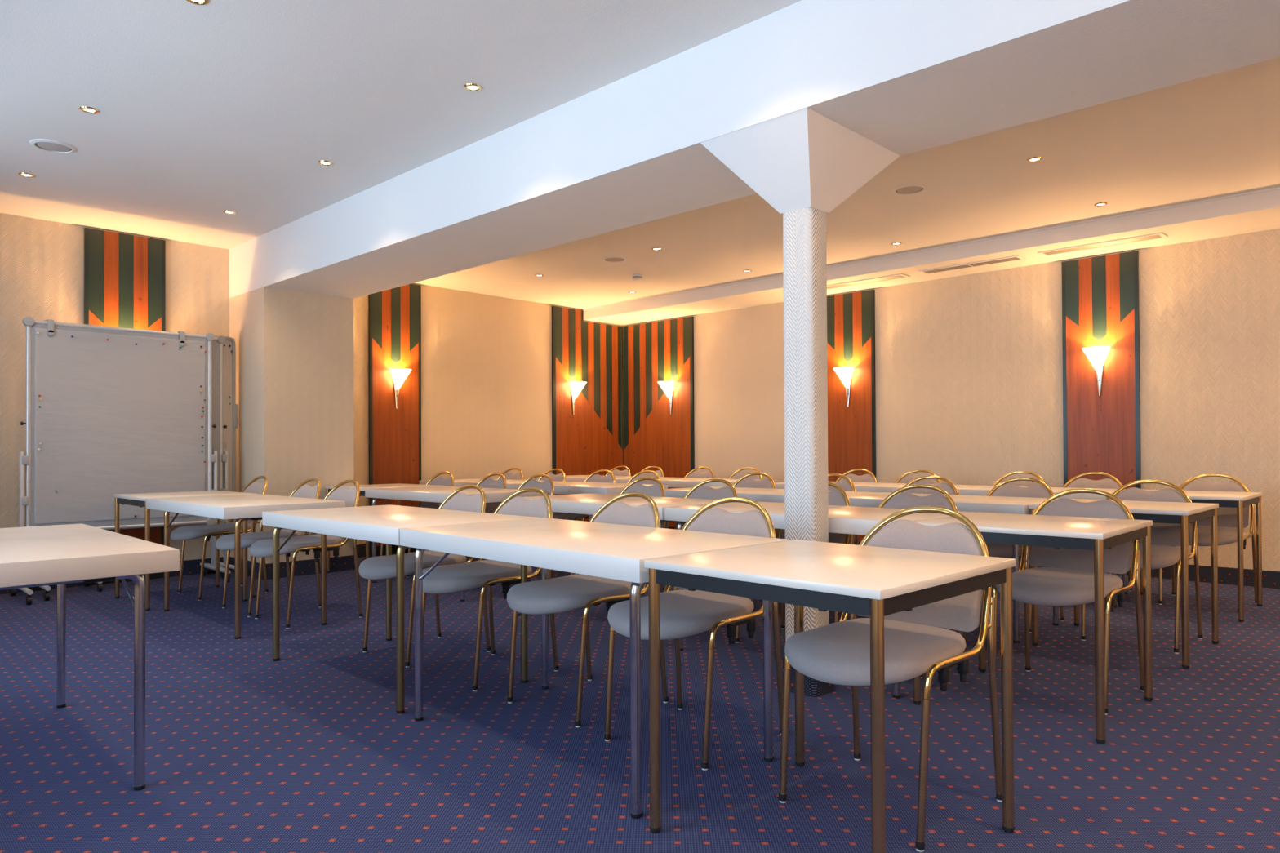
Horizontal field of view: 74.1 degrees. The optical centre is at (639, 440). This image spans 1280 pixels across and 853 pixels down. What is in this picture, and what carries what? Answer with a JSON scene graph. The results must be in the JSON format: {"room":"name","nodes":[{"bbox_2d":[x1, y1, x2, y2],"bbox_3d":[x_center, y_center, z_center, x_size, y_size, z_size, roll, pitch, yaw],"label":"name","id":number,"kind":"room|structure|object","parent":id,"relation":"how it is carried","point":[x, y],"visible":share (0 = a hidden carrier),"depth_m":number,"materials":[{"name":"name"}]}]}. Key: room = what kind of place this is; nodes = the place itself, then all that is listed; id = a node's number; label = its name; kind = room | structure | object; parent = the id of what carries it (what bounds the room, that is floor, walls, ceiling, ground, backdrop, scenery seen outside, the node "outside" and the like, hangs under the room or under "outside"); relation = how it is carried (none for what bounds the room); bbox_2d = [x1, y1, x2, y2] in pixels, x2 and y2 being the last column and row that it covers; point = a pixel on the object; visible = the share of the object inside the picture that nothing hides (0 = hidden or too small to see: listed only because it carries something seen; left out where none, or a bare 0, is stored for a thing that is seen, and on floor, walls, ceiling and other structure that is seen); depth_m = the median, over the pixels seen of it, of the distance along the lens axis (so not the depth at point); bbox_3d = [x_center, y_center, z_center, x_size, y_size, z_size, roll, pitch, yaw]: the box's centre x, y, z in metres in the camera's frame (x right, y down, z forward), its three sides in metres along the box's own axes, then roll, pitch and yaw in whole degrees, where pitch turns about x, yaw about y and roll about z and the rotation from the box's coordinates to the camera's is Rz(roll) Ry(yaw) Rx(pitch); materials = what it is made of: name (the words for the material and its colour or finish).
{"room":"lecture hall","nodes":[
{"label":"lecture hall","id":0,"kind":"room"},
{"bbox_2d":[229,286,353,564],"bbox_3d":[-3.043,-0.057,7.405,0.738,2.374,0.775,-1,-1,44],"label":"wall","id":1,"kind":"structure","parent":0,"point":[295,349],"depth_m":7.12,"materials":[{"name":"beige paint"}]},
{"bbox_2d":[0,544,365,594],"bbox_3d":[-3.057,1.067,7.363,0.752,0.125,8.976,-1,-1,44],"label":"baseboard","id":2,"kind":"structure","parent":1,"relation":"attached to","point":[303,567],"depth_m":7.11,"materials":[{"name":"wood"}]},
{"bbox_2d":[0,213,622,560],"bbox_3d":[-3.389,-0.366,7.690,0.150,3.000,8.976,-1,-1,44],"label":"wall","id":3,"kind":"structure","parent":0,"point":[486,359],"depth_m":8.33,"materials":[{"name":"beige paint"}]},
{"bbox_2d":[84,227,165,586],"bbox_3d":[-4.123,-0.265,6.796,0.029,2.785,0.571,-1,-1,44],"label":"wall panel","id":4,"kind":"object","parent":3,"relation":"attached to","point":[125,274],"visible":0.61,"depth_m":6.79,"materials":[{"name":"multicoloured wood"}]},
{"bbox_2d":[368,284,421,556],"bbox_3d":[-2.458,-0.232,8.525,0.029,2.738,0.571,-1,-1,44],"label":"wall panel","id":5,"kind":"object","parent":3,"relation":"attached to","point":[394,314],"visible":0.61,"depth_m":8.50,"materials":[{"name":"brown wood"}]},
{"bbox_2d":[390,368,411,408],"bbox_3d":[-2.380,-0.515,8.450,0.190,0.390,0.204,-1,-1,44],"label":"wall sconce","id":6,"kind":"object","parent":5,"relation":"attached to","point":[399,375],"visible":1,"depth_m":8.43,"materials":[{"name":"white glass"}]},
{"bbox_2d":[551,306,622,521],"bbox_3d":[-0.631,-0.222,10.423,0.029,2.736,1.151,-1,-1,44],"label":"wall panel","id":7,"kind":"object","parent":3,"relation":"attached to","point":[586,442],"visible":0.82,"depth_m":10.37,"materials":[{"name":"brown wood"}]},
{"bbox_2d":[569,381,586,414],"bbox_3d":[-0.736,-0.506,10.158,0.190,0.390,0.204,-1,-1,44],"label":"wall sconce","id":8,"kind":"object","parent":7,"relation":"attached to","point":[576,387],"visible":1,"depth_m":10.14,"materials":[{"name":"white glass"}]},
{"bbox_2d":[0,551,1279,852],"bbox_3d":[0.021,1.144,4.399,9.696,0.120,9.376,-1,-1,44],"label":"floor","id":9,"kind":"structure","parent":0,"point":[308,750],"depth_m":3.02,"materials":[{"name":"blue carpet"}]},
{"bbox_2d":[0,524,179,791],"bbox_3d":[-2.141,0.711,2.858,0.700,0.737,1.336,0,-1,-44],"label":"folding table","id":10,"kind":"object","parent":9,"relation":"on","point":[60,555],"visible":1,"depth_m":2.61,"materials":[{"name":"laminate"}]},
{"bbox_2d":[9,316,231,604],"bbox_3d":[-3.906,0.124,6.430,0.589,1.997,1.323,-1,-1,44],"label":"stand","id":11,"kind":"object","parent":9,"relation":"on","point":[211,456],"visible":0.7,"depth_m":6.29,"materials":[{"name":"grey metal"}]},
{"bbox_2d":[46,319,53,335],"bbox_3d":[-4.238,-0.811,6.090,0.052,0.115,0.038,-1,-1,44],"label":"hook","id":12,"kind":"object","parent":11,"relation":"hanging from","point":[50,322],"visible":1,"depth_m":6.07,"materials":[{"name":"grey plastic"}]},
{"bbox_2d":[34,327,204,524],"bbox_3d":[-3.896,-0.104,6.415,0.002,1.393,1.138,-1,-1,44],"label":"paper sheet","id":13,"kind":"object","parent":11,"relation":"attached to","point":[116,415],"visible":0.91,"depth_m":6.36,"materials":[{"name":"white paper"}]},
{"bbox_2d":[177,331,185,346],"bbox_3d":[-3.634,-0.808,6.717,0.052,0.115,0.038,-1,-1,44],"label":"hook","id":14,"kind":"object","parent":11,"relation":"hanging from","point":[182,334],"visible":1,"depth_m":6.70,"materials":[{"name":"grey plastic"}]},
{"bbox_2d":[27,320,234,600],"bbox_3d":[-3.897,0.126,6.590,0.589,1.997,1.323,-1,-1,44],"label":"pinboard","id":15,"kind":"object","parent":9,"relation":"on","point":[217,344],"visible":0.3,"depth_m":7.01,"materials":[{"name":"grey metal"}]},
{"bbox_2d":[84,335,237,591],"bbox_3d":[-3.842,0.125,6.764,0.408,2.005,1.216,-1,-1,44],"label":"board","id":16,"kind":"object","parent":9,"relation":"on","point":[229,411],"visible":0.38,"depth_m":7.17,"materials":[{"name":"grey plastic"}]},
{"bbox_2d":[113,490,255,611],"bbox_3d":[-3.231,0.748,6.022,0.715,0.737,0.715,-1,-1,44],"label":"square table","id":17,"kind":"object","parent":9,"relation":"on","point":[135,500],"visible":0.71,"depth_m":5.98,"materials":[{"name":"laminate"}]},
{"bbox_2d":[170,475,268,600],"bbox_3d":[-3.076,0.692,6.211,0.496,0.852,0.639,-1,-1,42],"label":"chair","id":18,"kind":"object","parent":9,"relation":"on","point":[184,533],"visible":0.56,"depth_m":6.16,"materials":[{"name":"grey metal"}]},
{"bbox_2d":[146,493,345,639],"bbox_3d":[-2.489,0.737,5.298,1.336,0.737,0.700,-1,-1,44],"label":"folding table","id":19,"kind":"object","parent":9,"relation":"on","point":[241,508],"visible":0.82,"depth_m":5.04,"materials":[{"name":"laminate"}]},
{"bbox_2d":[215,478,320,617],"bbox_3d":[-2.456,0.683,5.615,0.496,0.852,0.639,-1,-1,42],"label":"chair","id":20,"kind":"object","parent":9,"relation":"on","point":[226,542],"visible":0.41,"depth_m":5.61,"materials":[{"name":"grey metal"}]},
{"bbox_2d":[249,479,362,628],"bbox_3d":[-2.088,0.677,5.275,0.639,0.852,0.496,0,-1,-45],"label":"chair","id":21,"kind":"object","parent":9,"relation":"on","point":[262,548],"visible":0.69,"depth_m":5.24,"materials":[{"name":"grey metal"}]},
{"bbox_2d":[324,483,436,581],"bbox_3d":[-2.178,0.755,7.229,0.715,0.737,0.715,-1,-1,44],"label":"square table","id":22,"kind":"object","parent":9,"relation":"on","point":[362,487],"visible":0.35,"depth_m":7.17,"materials":[{"name":"laminate"}]},
{"bbox_2d":[262,504,540,714],"bbox_3d":[-1.163,0.718,4.004,1.336,0.737,0.700,-1,-1,45],"label":"folding table","id":23,"kind":"object","parent":9,"relation":"on","point":[383,524],"visible":0.74,"depth_m":3.79,"materials":[{"name":"laminate"}]},
{"bbox_2d":[380,471,453,577],"bbox_3d":[-1.925,0.696,7.246,0.639,0.852,0.496,0,-1,-44],"label":"chair","id":24,"kind":"object","parent":9,"relation":"on","point":[438,481],"visible":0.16,"depth_m":7.42,"materials":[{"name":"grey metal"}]},
{"bbox_2d":[358,484,490,667],"bbox_3d":[-1.116,0.663,4.363,0.496,0.852,0.639,-1,-1,43],"label":"chair","id":25,"kind":"object","parent":9,"relation":"on","point":[380,567],"visible":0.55,"depth_m":4.36,"materials":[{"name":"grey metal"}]},
{"bbox_2d":[364,485,542,601],"bbox_3d":[-1.447,0.744,6.481,1.336,0.737,0.700,-1,-1,44],"label":"folding table","id":26,"kind":"object","parent":9,"relation":"on","point":[437,494],"visible":0.5,"depth_m":6.27,"materials":[{"name":"white laminate"}]},
{"bbox_2d":[418,478,553,486],"bbox_3d":[-1.487,0.762,8.271,1.336,0.737,0.700,-1,-1,44],"label":"folding table","id":27,"kind":"object","parent":9,"relation":"on","point":[457,482],"visible":0.06,"depth_m":8.17,"materials":[{"name":"white laminate"}]},
{"bbox_2d":[473,472,506,561],"bbox_3d":[-1.379,0.688,6.720,0.496,0.852,0.639,-1,-1,42],"label":"chair","id":28,"kind":"object","parent":9,"relation":"on","point":[484,482],"visible":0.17,"depth_m":6.89,"materials":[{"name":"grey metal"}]},
{"bbox_2d":[422,487,559,691],"bbox_3d":[-0.742,0.657,3.970,0.496,0.852,0.639,-1,-1,44],"label":"chair","id":29,"kind":"object","parent":9,"relation":"on","point":[461,577],"visible":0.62,"depth_m":3.90,"materials":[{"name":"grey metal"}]},
{"bbox_2d":[497,467,523,479],"bbox_3d":[-1.520,0.708,8.633,0.639,0.852,0.496,0,-1,-45],"label":"chair","id":30,"kind":"object","parent":9,"relation":"on","point":[508,476],"visible":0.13,"depth_m":8.83,"materials":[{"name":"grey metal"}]},
{"bbox_2d":[470,474,557,590],"bbox_3d":[-0.971,0.682,6.327,0.639,0.852,0.496,0,-1,-45],"label":"chair","id":31,"kind":"object","parent":9,"relation":"on","point":[547,486],"visible":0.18,"depth_m":6.49,"materials":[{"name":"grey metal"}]},
{"bbox_2d":[537,468,565,495],"bbox_3d":[-1.031,0.701,8.162,0.496,0.852,0.639,-1,-1,42],"label":"chair","id":32,"kind":"object","parent":9,"relation":"on","point":[561,477],"visible":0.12,"depth_m":8.35,"materials":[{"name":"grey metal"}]},
{"bbox_2d":[554,469,615,521],"bbox_3d":[-0.548,0.694,7.697,0.639,0.852,0.496,0,-1,-44],"label":"chair","id":33,"kind":"object","parent":9,"relation":"on","point":[610,478],"visible":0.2,"depth_m":7.79,"materials":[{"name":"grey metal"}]},
{"bbox_2d":[506,481,667,494],"bbox_3d":[-0.483,0.748,7.367,0.700,0.737,1.336,0,-1,-45],"label":"folding table","id":34,"kind":"object","parent":9,"relation":"on","point":[560,487],"visible":0.21,"depth_m":7.01,"materials":[{"name":"white laminate"}]},
{"bbox_2d":[506,492,668,728],"bbox_3d":[-0.230,0.650,3.472,0.496,0.852,0.639,-1,-1,43],"label":"chair","id":35,"kind":"object","parent":9,"relation":"on","point":[575,591],"visible":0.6,"depth_m":3.41,"materials":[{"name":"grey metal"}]},
{"bbox_2d":[400,517,790,818],"bbox_3d":[-0.214,0.703,3.049,0.700,0.737,1.336,0,-1,-44],"label":"folding table","id":36,"kind":"object","parent":9,"relation":"on","point":[618,552],"visible":0.71,"depth_m":2.81,"materials":[{"name":"laminate"}]},
{"bbox_2d":[535,475,664,518],"bbox_3d":[-0.457,0.767,9.348,1.336,0.737,0.700,-1,-1,44],"label":"folding table","id":37,"kind":"object","parent":9,"relation":"on","point":[568,477],"visible":0.08,"depth_m":9.18,"materials":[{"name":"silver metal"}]},
{"bbox_2d":[576,465,631,520],"bbox_3d":[-0.414,0.712,9.581,0.496,0.852,0.639,-1,-1,42],"label":"chair","id":38,"kind":"object","parent":9,"relation":"on","point":[627,472],"visible":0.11,"depth_m":9.78,"materials":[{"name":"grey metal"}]},
{"bbox_2d":[511,493,716,616],"bbox_3d":[-0.115,0.723,5.118,1.336,0.737,0.700,-1,-1,44],"label":"folding table","id":39,"kind":"object","parent":9,"relation":"on","point":[588,504],"visible":0.22,"depth_m":4.94,"materials":[{"name":"white laminate"}]},
{"bbox_2d":[570,476,666,586],"bbox_3d":[-0.163,0.670,5.495,0.639,0.852,0.496,0,-1,-43],"label":"chair","id":40,"kind":"object","parent":9,"relation":"on","point":[656,490],"visible":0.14,"depth_m":5.67,"materials":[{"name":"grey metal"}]},
{"bbox_2d":[626,470,660,484],"bbox_3d":[-0.131,0.688,7.295,0.496,0.852,0.639,-1,-1,42],"label":"chair","id":41,"kind":"object","parent":9,"relation":"on","point":[633,478],"visible":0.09,"depth_m":7.51,"materials":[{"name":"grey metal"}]},
{"bbox_2d":[637,466,666,528],"bbox_3d":[-0.061,0.707,9.240,0.639,0.852,0.496,0,-1,-44],"label":"chair","id":42,"kind":"object","parent":9,"relation":"on","point":[660,473],"visible":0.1,"depth_m":9.43,"materials":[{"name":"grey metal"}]},
{"bbox_2d":[618,477,759,528],"bbox_3d":[0.512,0.753,8.415,1.336,0.737,0.700,-1,-1,44],"label":"folding table","id":43,"kind":"object","parent":9,"relation":"on","point":[679,482],"visible":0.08,"depth_m":8.13,"materials":[{"name":"white laminate"}]},
{"bbox_2d":[604,497,782,770],"bbox_3d":[0.187,0.643,3.044,0.496,0.852,0.639,-1,-1,38],"label":"chair","id":44,"kind":"object","parent":9,"relation":"on","point":[683,613],"visible":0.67,"depth_m":3.02,"materials":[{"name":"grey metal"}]},
{"bbox_2d":[684,466,715,478],"bbox_3d":[0.464,0.699,8.735,0.496,0.852,0.639,-1,-1,42],"label":"chair","id":45,"kind":"object","parent":9,"relation":"on","point":[697,474],"visible":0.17,"depth_m":8.95,"materials":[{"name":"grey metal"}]},
{"bbox_2d":[674,479,737,589],"bbox_3d":[0.267,0.663,5.075,0.639,0.852,0.496,0,-1,-45],"label":"chair","id":46,"kind":"object","parent":9,"relation":"on","point":[704,491],"visible":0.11,"depth_m":5.29,"materials":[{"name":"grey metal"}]},
{"bbox_2d":[728,466,762,479],"bbox_3d":[0.886,0.693,8.328,0.639,0.852,0.496,0,-1,-45],"label":"chair","id":47,"kind":"object","parent":9,"relation":"on","point":[734,476],"visible":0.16,"depth_m":8.56,"materials":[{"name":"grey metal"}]},
{"bbox_2d":[733,472,776,488],"bbox_3d":[0.718,0.675,6.459,0.639,0.852,0.496,0,-1,-45],"label":"chair","id":48,"kind":"object","parent":9,"relation":"on","point":[746,482],"visible":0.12,"depth_m":6.66,"materials":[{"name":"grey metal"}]},
{"bbox_2d":[662,486,860,589],"bbox_3d":[0.811,0.728,6.087,1.336,0.737,0.700,-1,-1,44],"label":"folding table","id":49,"kind":"object","parent":9,"relation":"on","point":[759,495],"visible":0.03,"depth_m":5.93,"materials":[{"name":"white laminate"}]},
{"bbox_2d":[734,482,853,643],"bbox_3d":[0.825,0.655,4.539,0.496,0.852,0.639,-1,-1,42],"label":"chair","id":50,"kind":"object","parent":9,"relation":"on","point":[835,497],"visible":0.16,"depth_m":4.63,"materials":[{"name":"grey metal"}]},
{"bbox_2d":[700,107,899,697],"bbox_3d":[0.731,-0.114,3.771,0.545,2.375,0.773,-1,-1,44],"label":"column","id":51,"kind":"structure","parent":9,"relation":"on","point":[804,163],"depth_m":3.60,"materials":[{"name":"paint"}]},
{"bbox_2d":[773,473,858,545],"bbox_3d":[1.208,0.668,5.988,0.639,0.852,0.496,0,-1,-43],"label":"chair","id":52,"kind":"object","parent":9,"relation":"on","point":[846,486],"visible":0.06,"depth_m":6.10,"materials":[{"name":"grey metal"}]},
{"bbox_2d":[664,501,973,698],"bbox_3d":[0.851,0.709,4.175,1.336,0.737,0.700,-1,-1,44],"label":"folding table","id":53,"kind":"object","parent":9,"relation":"on","point":[852,520],"visible":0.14,"depth_m":3.94,"materials":[{"name":"white laminate"}]},
{"bbox_2d":[644,539,1015,852],"bbox_3d":[0.518,0.692,2.304,0.715,0.737,0.715,0,-1,-44],"label":"square table","id":54,"kind":"object","parent":9,"relation":"on","point":[876,583],"visible":0.98,"depth_m":2.18,"materials":[{"name":"laminate"}]},
{"bbox_2d":[774,481,936,493],"bbox_3d":[1.813,0.734,7.135,1.336,0.737,0.700,-1,-1,44],"label":"folding table","id":55,"kind":"object","parent":9,"relation":"on","point":[860,486],"visible":0.03,"depth_m":6.73,"materials":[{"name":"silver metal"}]},
{"bbox_2d":[835,468,877,544],"bbox_3d":[1.787,0.679,7.448,0.496,0.852,0.639,-1,-1,42],"label":"chair","id":56,"kind":"object","parent":9,"relation":"on","point":[866,477],"visible":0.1,"depth_m":7.64,"materials":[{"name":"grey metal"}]},
{"bbox_2d":[778,506,1002,852],"bbox_3d":[0.723,0.635,2.484,0.496,0.852,0.639,-1,-1,43],"label":"chair","id":57,"kind":"object","parent":9,"relation":"on","point":[838,653],"visible":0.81,"depth_m":2.48,"materials":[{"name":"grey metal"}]},
{"bbox_2d":[834,484,966,678],"bbox_3d":[1.240,0.649,4.139,0.639,0.852,0.496,0,-1,-45],"label":"chair","id":58,"kind":"object","parent":9,"relation":"on","point":[902,500],"visible":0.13,"depth_m":4.34,"materials":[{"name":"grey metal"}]},
{"bbox_2d":[894,469,941,484],"bbox_3d":[2.198,0.673,7.052,0.639,0.852,0.496,0,-1,-44],"label":"chair","id":59,"kind":"object","parent":9,"relation":"on","point":[907,479],"visible":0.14,"depth_m":7.28,"materials":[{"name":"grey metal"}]},
{"bbox_2d":[900,475,959,495],"bbox_3d":[1.748,0.660,5.468,0.639,0.852,0.496,0,-1,-45],"label":"chair","id":60,"kind":"object","parent":9,"relation":"on","point":[949,488],"visible":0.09,"depth_m":5.65,"materials":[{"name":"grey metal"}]},
{"bbox_2d":[846,491,1058,643],"bbox_3d":[1.780,0.714,5.154,1.336,0.737,0.700,-1,-1,44],"label":"folding table","id":61,"kind":"object","parent":9,"relation":"on","point":[975,504],"visible":0.28,"depth_m":4.68,"materials":[{"name":"white laminate"}]},
{"bbox_2d":[992,471,1046,568],"bbox_3d":[2.813,0.664,6.460,0.496,0.852,0.639,-1,-1,42],"label":"chair","id":62,"kind":"object","parent":9,"relation":"on","point":[1019,483],"visible":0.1,"depth_m":6.67,"materials":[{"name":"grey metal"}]},
{"bbox_2d":[985,477,1064,632],"bbox_3d":[2.183,0.653,5.049,0.496,0.852,0.639,-1,-1,43],"label":"chair","id":63,"kind":"object","parent":9,"relation":"on","point":[997,550],"visible":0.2,"depth_m":5.18,"materials":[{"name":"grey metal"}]},
{"bbox_2d":[913,512,1152,744],"bbox_3d":[1.601,0.698,3.457,0.715,0.737,0.715,-1,-1,43],"label":"square table","id":64,"kind":"object","parent":9,"relation":"on","point":[1097,535],"visible":0.84,"depth_m":3.22,"materials":[{"name":"laminate"}]},
{"bbox_2d":[954,484,1127,594],"bbox_3d":[2.782,0.719,6.202,1.336,0.737,0.700,-1,-1,44],"label":"folding table","id":65,"kind":"object","parent":9,"relation":"on","point":[963,490],"visible":0.05,"depth_m":6.03,"materials":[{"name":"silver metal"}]},
{"bbox_2d":[991,488,1143,715],"bbox_3d":[1.803,0.641,3.591,0.496,0.852,0.639,-1,-1,42],"label":"chair","id":66,"kind":"object","parent":9,"relation":"on","point":[1064,577],"visible":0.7,"depth_m":3.61,"materials":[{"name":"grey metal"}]},
{"bbox_2d":[1062,471,1132,591],"bbox_3d":[3.185,0.659,6.102,0.639,0.852,0.496,0,-1,-45],"label":"chair","id":67,"kind":"object","parent":9,"relation":"on","point":[1107,483],"visible":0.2,"depth_m":6.30,"materials":[{"name":"gold metal"}]},
{"bbox_2d":[1028,498,1218,668],"bbox_3d":[2.548,0.703,4.456,0.715,0.737,0.715,-1,-1,44],"label":"square table","id":68,"kind":"object","parent":9,"relation":"on","point":[1182,513],"visible":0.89,"depth_m":4.21,"materials":[{"name":"laminate"}]},
{"bbox_2d":[1080,480,1202,653],"bbox_3d":[2.673,0.646,4.568,0.639,0.852,0.496,0,-1,-44],"label":"chair","id":69,"kind":"object","parent":9,"relation":"on","point":[1164,536],"visible":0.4,"depth_m":4.57,"materials":[{"name":"gold metal"}]},
{"bbox_2d":[1110,489,1262,622],"bbox_3d":[3.542,0.708,5.494,0.715,0.737,0.715,-1,-1,44],"label":"square table","id":70,"kind":"object","parent":9,"relation":"on","point":[1239,500],"visible":0.62,"depth_m":5.15,"materials":[{"name":"laminate"}]},
{"bbox_2d":[1158,473,1257,613],"bbox_3d":[3.730,0.651,5.573,0.496,0.852,0.639,-1,-1,42],"label":"chair","id":71,"kind":"object","parent":9,"relation":"on","point":[1226,517],"visible":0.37,"depth_m":5.63,"materials":[{"name":"grey fabric"}]},
{"bbox_2d":[0,0,1279,325],"bbox_3d":[0.006,-1.728,4.428,9.296,0.375,8.976,-1,-1,44],"label":"ceiling","id":72,"kind":"structure","parent":0,"point":[207,110],"depth_m":4.80,"materials":[{"name":"paint"}]},
{"bbox_2d":[17,172,35,177],"bbox_3d":[-3.894,-1.685,5.382,0.086,0.006,0.086,-1,-1,44],"label":"recessed light","id":73,"kind":"object","parent":72,"relation":"in","point":[22,174],"visible":1,"depth_m":5.38,"materials":[{"name":"white"}]},
{"bbox_2d":[29,138,76,153],"bbox_3d":[-3.376,-1.692,4.878,0.226,0.009,0.226,-1,-1,44],"label":"ceiling speaker","id":74,"kind":"object","parent":72,"relation":"attached to","point":[50,145],"visible":1,"depth_m":4.86,"materials":[{"name":"white plastic"}]},
{"bbox_2d":[35,142,70,151],"bbox_3d":[-3.376,-1.693,4.878,0.164,0.006,0.164,-1,-1,44],"label":"grille","id":75,"kind":"object","parent":74,"relation":"attached to","point":[46,146],"depth_m":4.87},
{"bbox_2d":[79,106,98,113],"bbox_3d":[-2.835,-1.701,4.363,0.086,0.006,0.086,-1,-1,44],"label":"recessed light","id":76,"kind":"object","parent":72,"relation":"in","point":[84,108],"visible":1,"depth_m":4.36,"materials":[{"name":"white"}]},
{"bbox_2d":[186,0,208,4],"bbox_3d":[-1.726,-1.717,3.295,0.086,0.006,0.086,-1,-1,44],"label":"recessed light","id":77,"kind":"object","parent":72,"relation":"in","point":[194,2],"visible":1,"depth_m":3.32,"materials":[{"name":"white"}]},
{"bbox_2d":[318,160,333,165],"bbox_3d":[-1.925,-1.697,5.186,0.086,0.006,0.086,-1,-1,44],"label":"recessed light","id":78,"kind":"object","parent":72,"relation":"in","point":[323,162],"visible":1,"depth_m":5.18,"materials":[{"name":"white"}]},
{"bbox_2d":[463,83,481,91],"bbox_3d":[-0.811,-1.714,4.115,0.086,0.006,0.086,-1,-1,44],"label":"recessed light","id":79,"kind":"object","parent":72,"relation":"in","point":[468,86],"visible":1,"depth_m":4.11,"materials":[{"name":"white glass"}]},
{"bbox_2d":[602,256,626,262],"bbox_3d":[-0.230,-1.633,7.635,0.226,0.009,0.226,-1,-1,44],"label":"ceiling speaker","id":80,"kind":"object","parent":72,"relation":"attached to","point":[609,259],"visible":1,"depth_m":7.62,"materials":[{"name":"white plastic"}]},
{"bbox_2d":[605,257,623,261],"bbox_3d":[-0.230,-1.635,7.635,0.164,0.006,0.164,-1,-1,44],"label":"grille","id":81,"kind":"object","parent":80,"relation":"attached to","point":[606,259],"depth_m":7.64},
{"bbox_2d":[631,273,642,280],"bbox_3d":[-0.025,-1.604,8.333,0.103,0.055,0.104,-1,-1,44],"label":"smoke detector","id":82,"kind":"object","parent":72,"relation":"attached to","point":[636,277],"visible":1,"depth_m":8.29,"materials":[{"name":"white plastic"}]},
{"bbox_2d":[229,0,1279,298],"bbox_3d":[0.032,-1.603,4.452,9.296,0.626,0.777,-1,-1,44],"label":"beam","id":83,"kind":"structure","parent":72,"relation":"attached to","point":[906,77],"depth_m":3.59,"materials":[{"name":"paint"}]},
{"bbox_2d":[826,273,910,289],"bbox_3d":[2.118,-1.511,8.063,0.880,0.009,0.165,-1,-1,44],"label":"light","id":84,"kind":"object","parent":72,"relation":"in","point":[899,275],"visible":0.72,"depth_m":8.02,"materials":[{"name":"white plastic"}]},
{"bbox_2d":[891,183,927,195],"bbox_3d":[1.786,-1.663,5.618,0.226,0.009,0.226,-1,-1,44],"label":"ceiling speaker","id":85,"kind":"object","parent":72,"relation":"attached to","point":[910,188],"visible":1,"depth_m":5.60,"materials":[{"name":"white plastic"}]},
{"bbox_2d":[896,186,922,193],"bbox_3d":[1.786,-1.665,5.618,0.164,0.006,0.164,-1,-1,44],"label":"grille","id":86,"kind":"object","parent":85,"relation":"attached to","point":[901,189],"depth_m":5.62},
{"bbox_2d":[582,186,1279,310],"bbox_3d":[2.644,-1.652,7.152,9.276,0.014,0.014,-1,-1,44],"label":"trim","id":87,"kind":"structure","parent":72,"relation":"attached to","point":[1277,188],"depth_m":6.87,"materials":[{"name":"paint"}]},
{"bbox_2d":[918,254,1026,274],"bbox_3d":[2.862,-1.522,7.347,0.875,0.009,0.165,-1,-1,44],"label":"ceiling vent","id":88,"kind":"object","parent":72,"relation":"in","point":[1018,257],"visible":1,"depth_m":7.32,"materials":[{"name":"white plastic"}]},
{"bbox_2d":[1026,156,1042,162],"bbox_3d":[2.350,-1.674,5.048,0.086,0.006,0.086,-1,-1,44],"label":"recessed light","id":89,"kind":"object","parent":72,"relation":"in","point":[1033,159],"visible":1,"depth_m":5.04,"materials":[{"name":"white"}]},
{"bbox_2d":[1037,231,1168,256],"bbox_3d":[3.602,-1.533,6.635,0.884,0.009,0.165,-1,-1,44],"label":"ceiling vent","id":90,"kind":"object","parent":72,"relation":"in","point":[1158,235],"visible":1,"depth_m":6.61,"materials":[{"name":"white plastic"}]},
{"bbox_2d":[622,228,1279,571],"bbox_3d":[3.178,-0.399,7.702,9.296,3.000,0.150,-1,-1,44],"label":"wall","id":91,"kind":"structure","parent":0,"point":[969,367],"depth_m":7.42,"materials":[{"name":"beige paint"}]},
{"bbox_2d":[621,316,694,528],"bbox_3d":[0.207,-0.161,10.428,1.172,2.606,0.041,-1,-1,44],"label":"wall panel","id":92,"kind":"object","parent":91,"relation":"attached to","point":[655,352],"visible":0.79,"depth_m":10.40,"materials":[{"name":"brown wood"}]},
{"bbox_2d":[657,381,674,414],"bbox_3d":[0.309,-0.512,10.184,0.204,0.390,0.190,-1,-1,44],"label":"wall sconce","id":93,"kind":"object","parent":92,"relation":"attached to","point":[667,386],"visible":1,"depth_m":10.17,"materials":[{"name":"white glass"}]},
{"bbox_2d":[826,289,875,544],"bbox_3d":[2.122,-0.190,8.592,0.571,2.608,0.029,-1,-1,44],"label":"wall panel","id":94,"kind":"object","parent":91,"relation":"attached to","point":[851,317],"visible":0.56,"depth_m":8.56,"materials":[{"name":"brown wood"}]},
{"bbox_2d":[833,366,853,406],"bbox_3d":[2.043,-0.537,8.515,0.204,0.390,0.190,-1,-1,44],"label":"wall sconce","id":95,"kind":"object","parent":94,"relation":"attached to","point":[844,373],"visible":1,"depth_m":8.50,"materials":[{"name":"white glass"}]},
{"bbox_2d":[1061,250,1141,575],"bbox_3d":[3.795,-0.215,6.982,0.571,2.608,0.029,-1,-1,44],"label":"wall panel","id":96,"kind":"object","parent":91,"relation":"attached to","point":[1100,294],"visible":0.71,"depth_m":6.96,"materials":[{"name":"brown wood"}]},
{"bbox_2d":[1082,346,1110,395],"bbox_3d":[3.716,-0.562,6.905,0.204,0.390,0.190,-1,-1,44],"label":"wall sconce","id":97,"kind":"object","parent":96,"relation":"attached to","point":[1097,355],"visible":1,"depth_m":6.89,"materials":[{"name":"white glass"}]},
{"bbox_2d":[1004,555,1279,589],"bbox_3d":[3.133,1.038,7.624,9.282,0.125,0.014,-1,-1,44],"label":"baseboard","id":98,"kind":"structure","parent":91,"relation":"attached to","point":[1226,575],"depth_m":6.38,"materials":[{"name":"wood"}]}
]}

